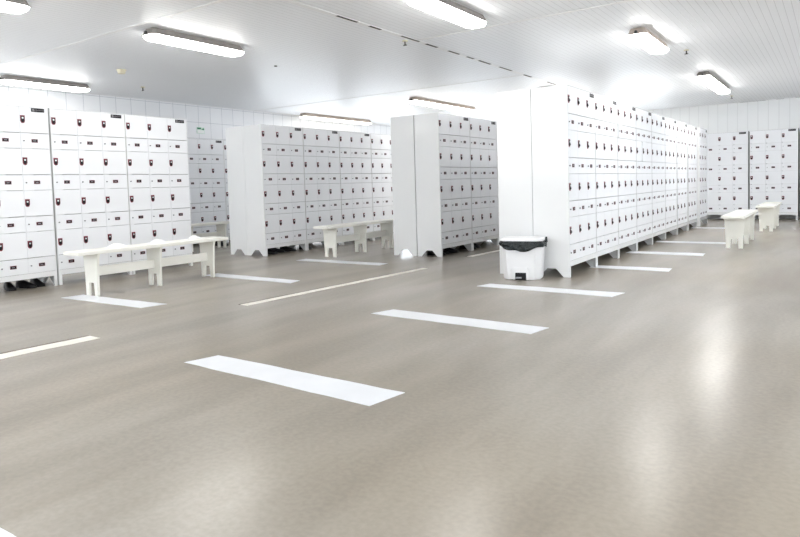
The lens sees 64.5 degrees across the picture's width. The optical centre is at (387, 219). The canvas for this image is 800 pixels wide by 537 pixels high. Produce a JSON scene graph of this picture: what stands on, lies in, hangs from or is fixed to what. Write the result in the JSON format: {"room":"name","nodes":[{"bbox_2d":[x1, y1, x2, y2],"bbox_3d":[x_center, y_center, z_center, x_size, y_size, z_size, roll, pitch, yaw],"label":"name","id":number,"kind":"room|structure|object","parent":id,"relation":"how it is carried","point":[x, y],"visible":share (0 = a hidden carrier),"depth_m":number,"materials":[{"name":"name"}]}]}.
{"room":"locker room","nodes":[
{"label":"locker room","id":0,"kind":"room"},
{"bbox_2d":[0,84,390,243],"bbox_3d":[-4.196,-0.796,11.283,0.100,2.630,19.300,0,4,35],"label":"wall","id":1,"kind":"structure","parent":0,"point":[214,120],"depth_m":11.70,"materials":[{"name":"white tile"}]},
{"bbox_2d":[2,84,383,124],"bbox_3d":[-4.182,-2.106,11.176,0.030,0.006,19.100,0,4,35],"label":"trim","id":2,"kind":"structure","parent":1,"relation":"attached to","point":[2,84],"depth_m":11.39,"materials":[{"name":"white"}]},
{"bbox_2d":[197,127,204,133],"bbox_3d":[-3.566,-1.693,12.072,0.010,0.120,0.180,0,4,35],"label":"exit sign","id":3,"kind":"object","parent":1,"relation":"attached to","point":[200,130],"visible":1,"depth_m":12.07,"materials":[{"name":"green"}]},
{"bbox_2d":[0,219,799,536],"bbox_3d":[1.156,0.604,7.615,13.090,0.100,19.300,0,4,35],"label":"floor","id":4,"kind":"structure","parent":0,"point":[668,405],"depth_m":2.92,"materials":[{"name":"plastic"}]},
{"bbox_2d":[0,528,15,536],"bbox_3d":[-1.623,0.929,2.073,1.354,0.002,0.259,0,4,35],"label":"floor marking","id":5,"kind":"object","parent":4,"relation":"on","point":[3,533],"depth_m":1.86,"materials":[{"name":"white paint"}]},
{"bbox_2d":[3,282,16,290],"bbox_3d":[-4.047,0.711,6.779,0.096,0.088,0.263,-5,4,-43],"label":"shoe","id":6,"kind":"object","parent":4,"relation":"on","point":[8,286],"visible":0.93,"depth_m":6.73,"materials":[{"name":"black leather"}]},
{"bbox_2d":[16,280,36,288],"bbox_3d":[-3.938,0.701,6.899,0.263,0.088,0.096,-1,3,21],"label":"shoe","id":7,"kind":"object","parent":4,"relation":"on","point":[21,283],"visible":0.94,"depth_m":6.87,"materials":[{"name":"black leather"}]},
{"bbox_2d":[0,104,57,285],"bbox_3d":[-4.086,-0.217,6.694,0.398,1.950,0.892,0,4,35],"label":"tall cabinet","id":8,"kind":"object","parent":4,"relation":"on","point":[27,231],"visible":0.99,"depth_m":6.72,"materials":[{"name":"white metal"}]},
{"bbox_2d":[30,278,44,286],"bbox_3d":[-3.888,0.693,7.021,0.263,0.088,0.096,1,4,41],"label":"shoe","id":9,"kind":"object","parent":4,"relation":"on","point":[36,281],"visible":0.78,"depth_m":6.98,"materials":[{"name":"black leather"}]},
{"bbox_2d":[0,335,98,358],"bbox_3d":[-2.760,0.886,3.521,0.163,0.003,2.294,1,4,39],"label":"floor marking","id":10,"kind":"object","parent":4,"relation":"on","point":[8,354],"visible":1,"depth_m":4.16,"materials":[{"name":"white paint"}]},
{"bbox_2d":[44,108,131,284],"bbox_3d":[-3.561,-0.272,7.438,0.398,1.950,0.892,0,4,35],"label":"tall cabinet","id":11,"kind":"object","parent":4,"relation":"on","point":[88,148],"visible":0.88,"depth_m":7.29,"materials":[{"name":"white paint"}]},
{"bbox_2d":[62,295,163,307],"bbox_3d":[-2.569,0.757,5.872,1.300,0.002,0.222,0,4,32],"label":"floor marking","id":12,"kind":"object","parent":4,"relation":"on","point":[132,303],"depth_m":5.84,"materials":[{"name":"white paint"}]},
{"bbox_2d":[63,236,227,295],"bbox_3d":[-2.491,0.483,6.769,0.280,0.450,1.800,0,4,35],"label":"bench","id":13,"kind":"object","parent":4,"relation":"on","point":[154,263],"visible":1,"depth_m":6.70,"materials":[{"name":"beige paint"}]},
{"bbox_2d":[106,243,125,247],"bbox_3d":[-2.767,0.261,6.469,0.122,0.041,0.193,0,4,35],"label":"crumpled cloth","id":14,"kind":"object","parent":13,"relation":"on","point":[113,245],"visible":1,"depth_m":6.43,"materials":[{"name":"white fabric"}]},
{"bbox_2d":[149,239,165,242],"bbox_3d":[-2.495,0.231,6.864,0.124,0.042,0.177,0,4,35],"label":"crumpled cloth","id":15,"kind":"object","parent":13,"relation":"on","point":[154,240],"visible":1,"depth_m":6.83,"materials":[{"name":"white fabric"}]},
{"bbox_2d":[187,235,200,239],"bbox_3d":[-2.223,0.203,7.258,0.123,0.042,0.187,0,4,35],"label":"crumpled cloth","id":16,"kind":"object","parent":13,"relation":"on","point":[192,236],"visible":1,"depth_m":7.23,"materials":[{"name":"white fabric"}]},
{"bbox_2d":[124,114,192,273],"bbox_3d":[-3.044,-0.326,8.172,0.398,1.950,0.892,0,4,35],"label":"tall cabinet","id":17,"kind":"object","parent":4,"relation":"on","point":[156,147],"visible":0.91,"depth_m":8.04,"materials":[{"name":"white metal"}]},
{"bbox_2d":[187,138,226,242],"bbox_3d":[-3.500,-0.503,11.796,0.398,1.950,0.892,0,4,35],"label":"tall cabinet","id":18,"kind":"object","parent":4,"relation":"on","point":[205,156],"visible":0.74,"depth_m":11.70,"materials":[{"name":"white metal"}]},
{"bbox_2d":[191,221,229,251],"bbox_3d":[-3.305,0.311,10.492,0.280,0.450,1.800,0,4,35],"label":"bench","id":19,"kind":"object","parent":4,"relation":"on","point":[221,225],"visible":0.3,"depth_m":10.94,"materials":[{"name":"beige paint"}]},
{"bbox_2d":[223,140,229,241],"bbox_3d":[-2.982,-0.558,12.530,0.398,1.950,0.892,0,4,35],"label":"tall cabinet","id":20,"kind":"object","parent":4,"relation":"on","point":[224,141],"visible":0.18,"depth_m":12.08,"materials":[{"name":"white paint"}]},
{"bbox_2d":[206,273,299,282],"bbox_3d":[-1.540,0.659,7.129,1.422,0.002,0.206,0,4,35],"label":"floor marking","id":21,"kind":"object","parent":4,"relation":"on","point":[216,274],"depth_m":7.08,"materials":[{"name":"white paint"}]},
{"bbox_2d":[225,126,287,254],"bbox_3d":[-2.057,-0.454,10.041,0.398,1.950,0.892,0,4,35],"label":"tall cabinet","id":22,"kind":"object","parent":4,"relation":"on","point":[234,142],"visible":0.41,"depth_m":9.67,"materials":[{"name":"white paint"}]},
{"bbox_2d":[268,249,277,253],"bbox_3d":[-1.798,0.487,9.726,0.263,0.088,0.096,0,3,29],"label":"shoe","id":23,"kind":"object","parent":4,"relation":"on","point":[270,251],"visible":0.63,"depth_m":9.68,"materials":[{"name":"black leather"}]},
{"bbox_2d":[243,124,306,255],"bbox_3d":[-1.727,-0.452,9.809,0.398,1.950,0.892,0,4,35],"label":"tall cabinet","id":24,"kind":"object","parent":4,"relation":"on","point":[273,154],"visible":1,"depth_m":9.54,"materials":[{"name":"white metal"}]},
{"bbox_2d":[269,248,284,251],"bbox_3d":[-1.749,0.474,9.938,0.263,0.088,0.096,-3,3,-16],"label":"shoe","id":25,"kind":"object","parent":4,"relation":"on","point":[274,249],"visible":0.57,"depth_m":9.91,"materials":[{"name":"black leather"}]},
{"bbox_2d":[280,246,295,250],"bbox_3d":[-1.585,0.463,10.065,0.263,0.088,0.096,-2,3,1],"label":"shoe","id":26,"kind":"object","parent":4,"relation":"on","point":[285,248],"visible":0.79,"depth_m":10.03,"materials":[{"name":"black leather"}]},
{"bbox_2d":[184,355,404,405],"bbox_3d":[-0.557,0.830,3.338,1.409,0.002,0.246,0,4,35],"label":"floor marking","id":27,"kind":"object","parent":4,"relation":"on","point":[368,395],"depth_m":3.26,"materials":[{"name":"white paint"}]},
{"bbox_2d":[294,128,342,249],"bbox_3d":[-1.209,-0.506,10.543,0.398,1.950,0.892,0,4,35],"label":"tall cabinet","id":28,"kind":"object","parent":4,"relation":"on","point":[321,154],"visible":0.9,"depth_m":10.39,"materials":[{"name":"white metal"}]},
{"bbox_2d":[238,268,427,305],"bbox_3d":[-0.410,0.659,6.487,0.118,0.003,2.665,1,4,39],"label":"floor marking","id":29,"kind":"object","parent":4,"relation":"on","point":[416,269],"visible":1,"depth_m":6.24,"materials":[{"name":"white paint"}]},
{"bbox_2d":[296,259,387,264],"bbox_3d":[-0.625,0.565,8.399,1.420,0.002,0.203,0,4,35],"label":"floor marking","id":30,"kind":"object","parent":4,"relation":"on","point":[314,260],"depth_m":8.34,"materials":[{"name":"white paint"}]},
{"bbox_2d":[313,219,392,256],"bbox_3d":[-0.413,0.272,9.579,0.280,0.450,1.800,0,4,35],"label":"bench","id":31,"kind":"object","parent":4,"relation":"on","point":[360,236],"visible":0.88,"depth_m":9.52,"materials":[{"name":"beige paint"}]},
{"bbox_2d":[339,131,373,244],"bbox_3d":[-0.692,-0.561,11.277,0.398,1.950,0.892,0,4,35],"label":"tall cabinet","id":32,"kind":"object","parent":4,"relation":"on","point":[354,147],"visible":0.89,"depth_m":11.14,"materials":[{"name":"white paint"}]},
{"bbox_2d":[370,133,393,239],"bbox_3d":[-0.174,-0.615,12.012,0.398,1.950,0.892,0,4,35],"label":"tall cabinet","id":33,"kind":"object","parent":4,"relation":"on","point":[381,164],"visible":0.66,"depth_m":11.78,"materials":[{"name":"white metal"}]},
{"bbox_2d":[390,115,417,255],"bbox_3d":[0.472,-0.488,9.242,0.398,1.950,0.892,0,4,35],"label":"tall cabinet","id":34,"kind":"object","parent":4,"relation":"on","point":[402,127],"visible":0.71,"depth_m":8.87,"materials":[{"name":"white paint"}]},
{"bbox_2d":[428,251,445,254],"bbox_3d":[0.693,0.456,8.887,0.263,0.088,0.096,0,3,29],"label":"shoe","id":35,"kind":"object","parent":4,"relation":"on","point":[429,252],"visible":0.49,"depth_m":8.88,"materials":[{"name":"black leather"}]},
{"bbox_2d":[414,113,471,256],"bbox_3d":[0.809,-0.486,9.005,0.398,1.950,0.892,0,4,35],"label":"tall cabinet","id":36,"kind":"object","parent":4,"relation":"on","point":[442,140],"visible":1,"depth_m":8.71,"materials":[{"name":"white metal"}]},
{"bbox_2d":[444,248,458,252],"bbox_3d":[0.895,0.435,9.174,0.263,0.088,0.096,-1,3,12],"label":"shoe","id":37,"kind":"object","parent":4,"relation":"on","point":[450,250],"visible":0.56,"depth_m":9.13,"materials":[{"name":"black leather"}]},
{"bbox_2d":[371,309,547,333],"bbox_3d":[0.478,0.732,4.598,1.368,0.002,0.224,1,4,38],"label":"floor marking","id":38,"kind":"object","parent":4,"relation":"on","point":[528,329],"depth_m":4.53,"materials":[{"name":"white paint"}]},
{"bbox_2d":[454,117,498,250],"bbox_3d":[1.326,-0.540,9.739,0.398,1.950,0.892,0,4,35],"label":"tall cabinet","id":39,"kind":"object","parent":4,"relation":"on","point":[483,136],"visible":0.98,"depth_m":9.61,"materials":[{"name":"white metal"}]},
{"bbox_2d":[466,249,499,256],"bbox_3d":[1.682,0.446,9.317,0.118,0.003,1.907,1,4,38],"label":"floor marking","id":40,"kind":"object","parent":4,"relation":"on","point":[498,249],"visible":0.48,"depth_m":8.87,"materials":[{"name":"white paint"}]},
{"bbox_2d":[481,121,498,243],"bbox_3d":[1.844,-0.595,10.473,0.398,1.950,0.892,0,4,35],"label":"tall cabinet","id":41,"kind":"object","parent":4,"relation":"on","point":[496,121],"visible":0.06,"depth_m":10.00,"materials":[{"name":"white paint"}]},
{"bbox_2d":[496,89,532,273],"bbox_3d":[1.602,-0.409,7.099,0.398,1.950,0.892,0,4,35],"label":"tall cabinet","id":42,"kind":"object","parent":4,"relation":"on","point":[514,130],"visible":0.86,"depth_m":6.72,"materials":[{"name":"white metal"}]},
{"bbox_2d":[499,236,547,279],"bbox_3d":[1.389,0.392,6.470,0.470,0.422,0.322,0,3,23],"label":"pedal bin","id":43,"kind":"object","parent":4,"relation":"on","point":[523,256],"visible":1,"depth_m":6.36,"materials":[{"name":"white plastic"}]},
{"bbox_2d":[480,284,622,296],"bbox_3d":[1.447,0.641,5.771,1.324,0.002,0.238,0,4,35],"label":"floor marking","id":44,"kind":"object","parent":4,"relation":"on","point":[544,289],"depth_m":5.72,"materials":[{"name":"white paint"}]},
{"bbox_2d":[531,84,596,277],"bbox_3d":[1.932,-0.407,6.866,0.398,1.950,0.892,0,4,35],"label":"tall cabinet","id":45,"kind":"object","parent":4,"relation":"on","point":[562,116],"visible":1,"depth_m":6.54,"materials":[{"name":"white metal"}]},
{"bbox_2d":[595,94,618,265],"bbox_3d":[2.450,-0.462,7.601,0.398,1.950,0.892,0,4,35],"label":"tall cabinet","id":46,"kind":"object","parent":4,"relation":"on","point":[606,142],"visible":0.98,"depth_m":7.47,"materials":[{"name":"white paint"}]},
{"bbox_2d":[617,101,636,257],"bbox_3d":[2.971,-0.516,8.332,0.407,1.950,0.892,0,4,35],"label":"tall cabinet","id":47,"kind":"object","parent":4,"relation":"on","point":[626,114],"visible":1,"depth_m":8.21,"materials":[{"name":"white paint"}]},
{"bbox_2d":[590,265,671,271],"bbox_3d":[2.682,0.539,6.998,0.839,0.002,0.259,0,4,35],"label":"floor marking","id":48,"kind":"object","parent":4,"relation":"on","point":[598,266],"depth_m":6.97,"materials":[{"name":"white paint"}]},
{"bbox_2d":[636,107,651,250],"bbox_3d":[3.489,-0.570,9.066,0.410,1.950,0.892,0,4,35],"label":"tall cabinet","id":49,"kind":"object","parent":4,"relation":"on","point":[643,117],"visible":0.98,"depth_m":8.94,"materials":[{"name":"white metal"}]},
{"bbox_2d":[651,112,665,244],"bbox_3d":[4.002,-0.625,9.804,0.398,1.950,0.892,0,4,35],"label":"tall cabinet","id":50,"kind":"object","parent":4,"relation":"on","point":[657,121],"visible":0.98,"depth_m":9.68,"materials":[{"name":"white paint"}]},
{"bbox_2d":[626,251,704,255],"bbox_3d":[3.621,0.444,8.262,0.942,0.002,0.296,0,4,35],"label":"floor marking","id":51,"kind":"object","parent":4,"relation":"on","point":[641,252],"depth_m":8.23,"materials":[{"name":"white paint"}]},
{"bbox_2d":[665,117,676,234],"bbox_3d":[4.519,-0.679,10.538,0.398,1.950,0.892,0,4,35],"label":"tall cabinet","id":52,"kind":"object","parent":4,"relation":"on","point":[670,124],"visible":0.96,"depth_m":10.42,"materials":[{"name":"white paint"}]},
{"bbox_2d":[676,121,687,234],"bbox_3d":[5.066,-0.736,11.313,0.398,1.950,0.892,0,4,35],"label":"tall cabinet","id":53,"kind":"object","parent":4,"relation":"on","point":[681,128],"visible":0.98,"depth_m":11.16,"materials":[{"name":"white paint"}]},
{"bbox_2d":[656,241,725,243],"bbox_3d":[4.579,0.348,9.538,1.016,0.002,0.243,0,4,35],"label":"floor marking","id":54,"kind":"object","parent":4,"relation":"on","point":[656,241],"depth_m":9.51,"materials":[{"name":"white paint"}]},
{"bbox_2d":[687,124,696,229],"bbox_3d":[5.646,-0.797,12.137,0.398,1.950,0.892,0,4,35],"label":"tall cabinet","id":55,"kind":"object","parent":4,"relation":"on","point":[691,130],"visible":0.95,"depth_m":11.95,"materials":[{"name":"white metal"}]},
{"bbox_2d":[697,127,706,225],"bbox_3d":[6.257,-0.859,12.952,0.398,1.950,0.892,0,4,35],"label":"tall cabinet","id":56,"kind":"object","parent":4,"relation":"on","point":[701,133],"visible":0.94,"depth_m":12.67,"materials":[{"name":"white paint"}]},
{"bbox_2d":[692,227,724,228],"bbox_3d":[6.274,0.165,12.028,0.912,0.002,0.244,0,4,35],"label":"floor marking","id":57,"kind":"object","parent":4,"relation":"on","point":[692,227],"depth_m":12.19,"materials":[{"name":"white paint"}]},
{"bbox_2d":[707,131,749,218],"bbox_3d":[7.670,-0.974,14.335,0.892,1.950,0.398,0,4,35],"label":"tall cabinet","id":58,"kind":"object","parent":4,"relation":"on","point":[728,153],"visible":0.79,"depth_m":14.16,"materials":[{"name":"white paint"}]},
{"bbox_2d":[721,210,757,248],"bbox_3d":[5.109,0.127,9.169,0.280,0.450,1.800,0,4,35],"label":"bench","id":59,"kind":"object","parent":4,"relation":"on","point":[738,223],"visible":1,"depth_m":8.63,"materials":[{"name":"beige paint"}]},
{"bbox_2d":[756,202,781,230],"bbox_3d":[6.995,-0.058,11.602,0.280,0.450,1.800,0,4,35],"label":"bench","id":60,"kind":"object","parent":4,"relation":"on","point":[768,212],"visible":1,"depth_m":11.06,"materials":[{"name":"beige paint"}]},
{"bbox_2d":[750,128,798,219],"bbox_3d":[8.423,-0.969,13.804,0.892,1.950,0.398,0,4,35],"label":"tall cabinet","id":61,"kind":"object","parent":4,"relation":"on","point":[774,153],"visible":0.91,"depth_m":13.63,"materials":[{"name":"white paint"}]},
{"bbox_2d":[0,0,799,124],"bbox_3d":[1.074,-2.121,7.471,13.090,0.100,19.300,0,4,35],"label":"ceiling","id":62,"kind":"structure","parent":0,"point":[752,47],"depth_m":7.80,"materials":[{"name":"paint"}]},
{"bbox_2d":[0,0,30,13],"bbox_3d":[-3.383,-1.741,4.819,0.215,0.112,1.260,0,4,35],"label":"ceiling lamp","id":63,"kind":"object","parent":62,"relation":"attached to","point":[8,6],"visible":1,"depth_m":5.17,"materials":[{"name":"white plastic"}]},
{"bbox_2d":[0,75,89,91],"bbox_3d":[-4.841,-1.917,8.983,0.215,0.112,1.260,0,4,35],"label":"ceiling lamp","id":64,"kind":"object","parent":62,"relation":"attached to","point":[14,80],"visible":1,"depth_m":8.87,"materials":[{"name":"white plastic"}]},
{"bbox_2d":[0,0,226,65],"bbox_3d":[-3.540,-1.903,6.952,5.945,0.006,0.040,0,4,35],"label":"trim","id":65,"kind":"structure","parent":62,"relation":"attached to","point":[218,1],"depth_m":6.32,"materials":[{"name":"white"}]},
{"bbox_2d":[116,69,125,73],"bbox_3d":[-3.526,-1.955,8.384,0.124,0.052,0.124,0,4,35],"label":"smoke detector","id":66,"kind":"object","parent":62,"relation":"attached to","point":[119,71],"visible":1,"depth_m":8.34,"materials":[{"name":"beige plastic"}]},
{"bbox_2d":[142,27,244,56],"bbox_3d":[-2.048,-1.885,6.784,0.215,0.112,1.260,0,4,35],"label":"ceiling lamp","id":67,"kind":"object","parent":62,"relation":"attached to","point":[154,34],"visible":1,"depth_m":6.65,"materials":[{"name":"white plastic"}]},
{"bbox_2d":[299,113,370,124],"bbox_3d":[-1.171,-2.334,14.798,0.215,0.112,2.510,0,4,35],"label":"ceiling lamp","id":68,"kind":"object","parent":62,"relation":"attached to","point":[310,116],"visible":1,"depth_m":14.57,"materials":[{"name":"white plastic"}]},
{"bbox_2d":[256,75,522,110],"bbox_3d":[-0.355,-2.237,11.473,5.945,0.006,0.040,0,4,35],"label":"trim","id":69,"kind":"structure","parent":62,"relation":"attached to","point":[518,75],"depth_m":11.05,"materials":[{"name":"white"}]},
{"bbox_2d":[282,0,556,85],"bbox_3d":[0.693,-2.072,7.743,0.065,0.006,19.100,0,4,35],"label":"trim","id":70,"kind":"structure","parent":62,"relation":"attached to","point":[288,1],"depth_m":6.82,"materials":[{"name":"white metal"}]},
{"bbox_2d":[408,97,475,112],"bbox_3d":[1.150,-2.299,12.797,0.215,0.112,2.510,0,4,35],"label":"ceiling lamp","id":71,"kind":"object","parent":62,"relation":"attached to","point":[413,100],"visible":1,"depth_m":12.53,"materials":[{"name":"white plastic"}]},
{"bbox_2d":[405,0,486,28],"bbox_3d":[0.562,-1.911,5.801,0.215,0.112,1.260,0,4,35],"label":"ceiling lamp","id":72,"kind":"object","parent":62,"relation":"attached to","point":[451,11],"visible":1,"depth_m":5.74,"materials":[{"name":"white plastic"}]},
{"bbox_2d":[418,0,635,40],"bbox_3d":[3.153,-2.012,5.206,6.880,0.006,0.040,0,4,35],"label":"trim","id":73,"kind":"structure","parent":62,"relation":"attached to","point":[627,0],"depth_m":6.41,"materials":[{"name":"white"}]},
{"bbox_2d":[337,15,797,102],"bbox_3d":[3.738,-2.310,10.576,12.218,0.002,2.243,-4,4,-37],"label":"trim","id":74,"kind":"structure","parent":62,"relation":"attached to","point":[338,15],"depth_m":7.46,"materials":[{"name":"grey"}]},
{"bbox_2d":[627,27,668,53],"bbox_3d":[3.054,-2.071,7.392,0.215,0.112,1.260,0,4,35],"label":"ceiling lamp","id":75,"kind":"object","parent":62,"relation":"attached to","point":[641,36],"visible":1,"depth_m":7.16,"materials":[{"name":"white plastic"}]},
{"bbox_2d":[696,71,729,93],"bbox_3d":[5.637,-2.335,10.919,0.215,0.112,2.510,0,4,35],"label":"ceiling lamp","id":76,"kind":"object","parent":62,"relation":"attached to","point":[705,77],"visible":1,"depth_m":10.47,"materials":[{"name":"white plastic"}]},
{"bbox_2d":[649,97,799,218],"bbox_3d":[6.635,-1.339,15.377,12.890,2.630,0.100,0,4,35],"label":"wall","id":77,"kind":"structure","parent":0,"point":[777,113],"depth_m":14.27,"materials":[{"name":"plastic"}]},
{"bbox_2d":[647,97,795,110],"bbox_3d":[9.015,-2.628,13.524,6.880,0.006,0.030,0,4,35],"label":"trim","id":78,"kind":"structure","parent":77,"relation":"attached to","point":[794,97],"depth_m":14.54,"materials":[{"name":"white"}]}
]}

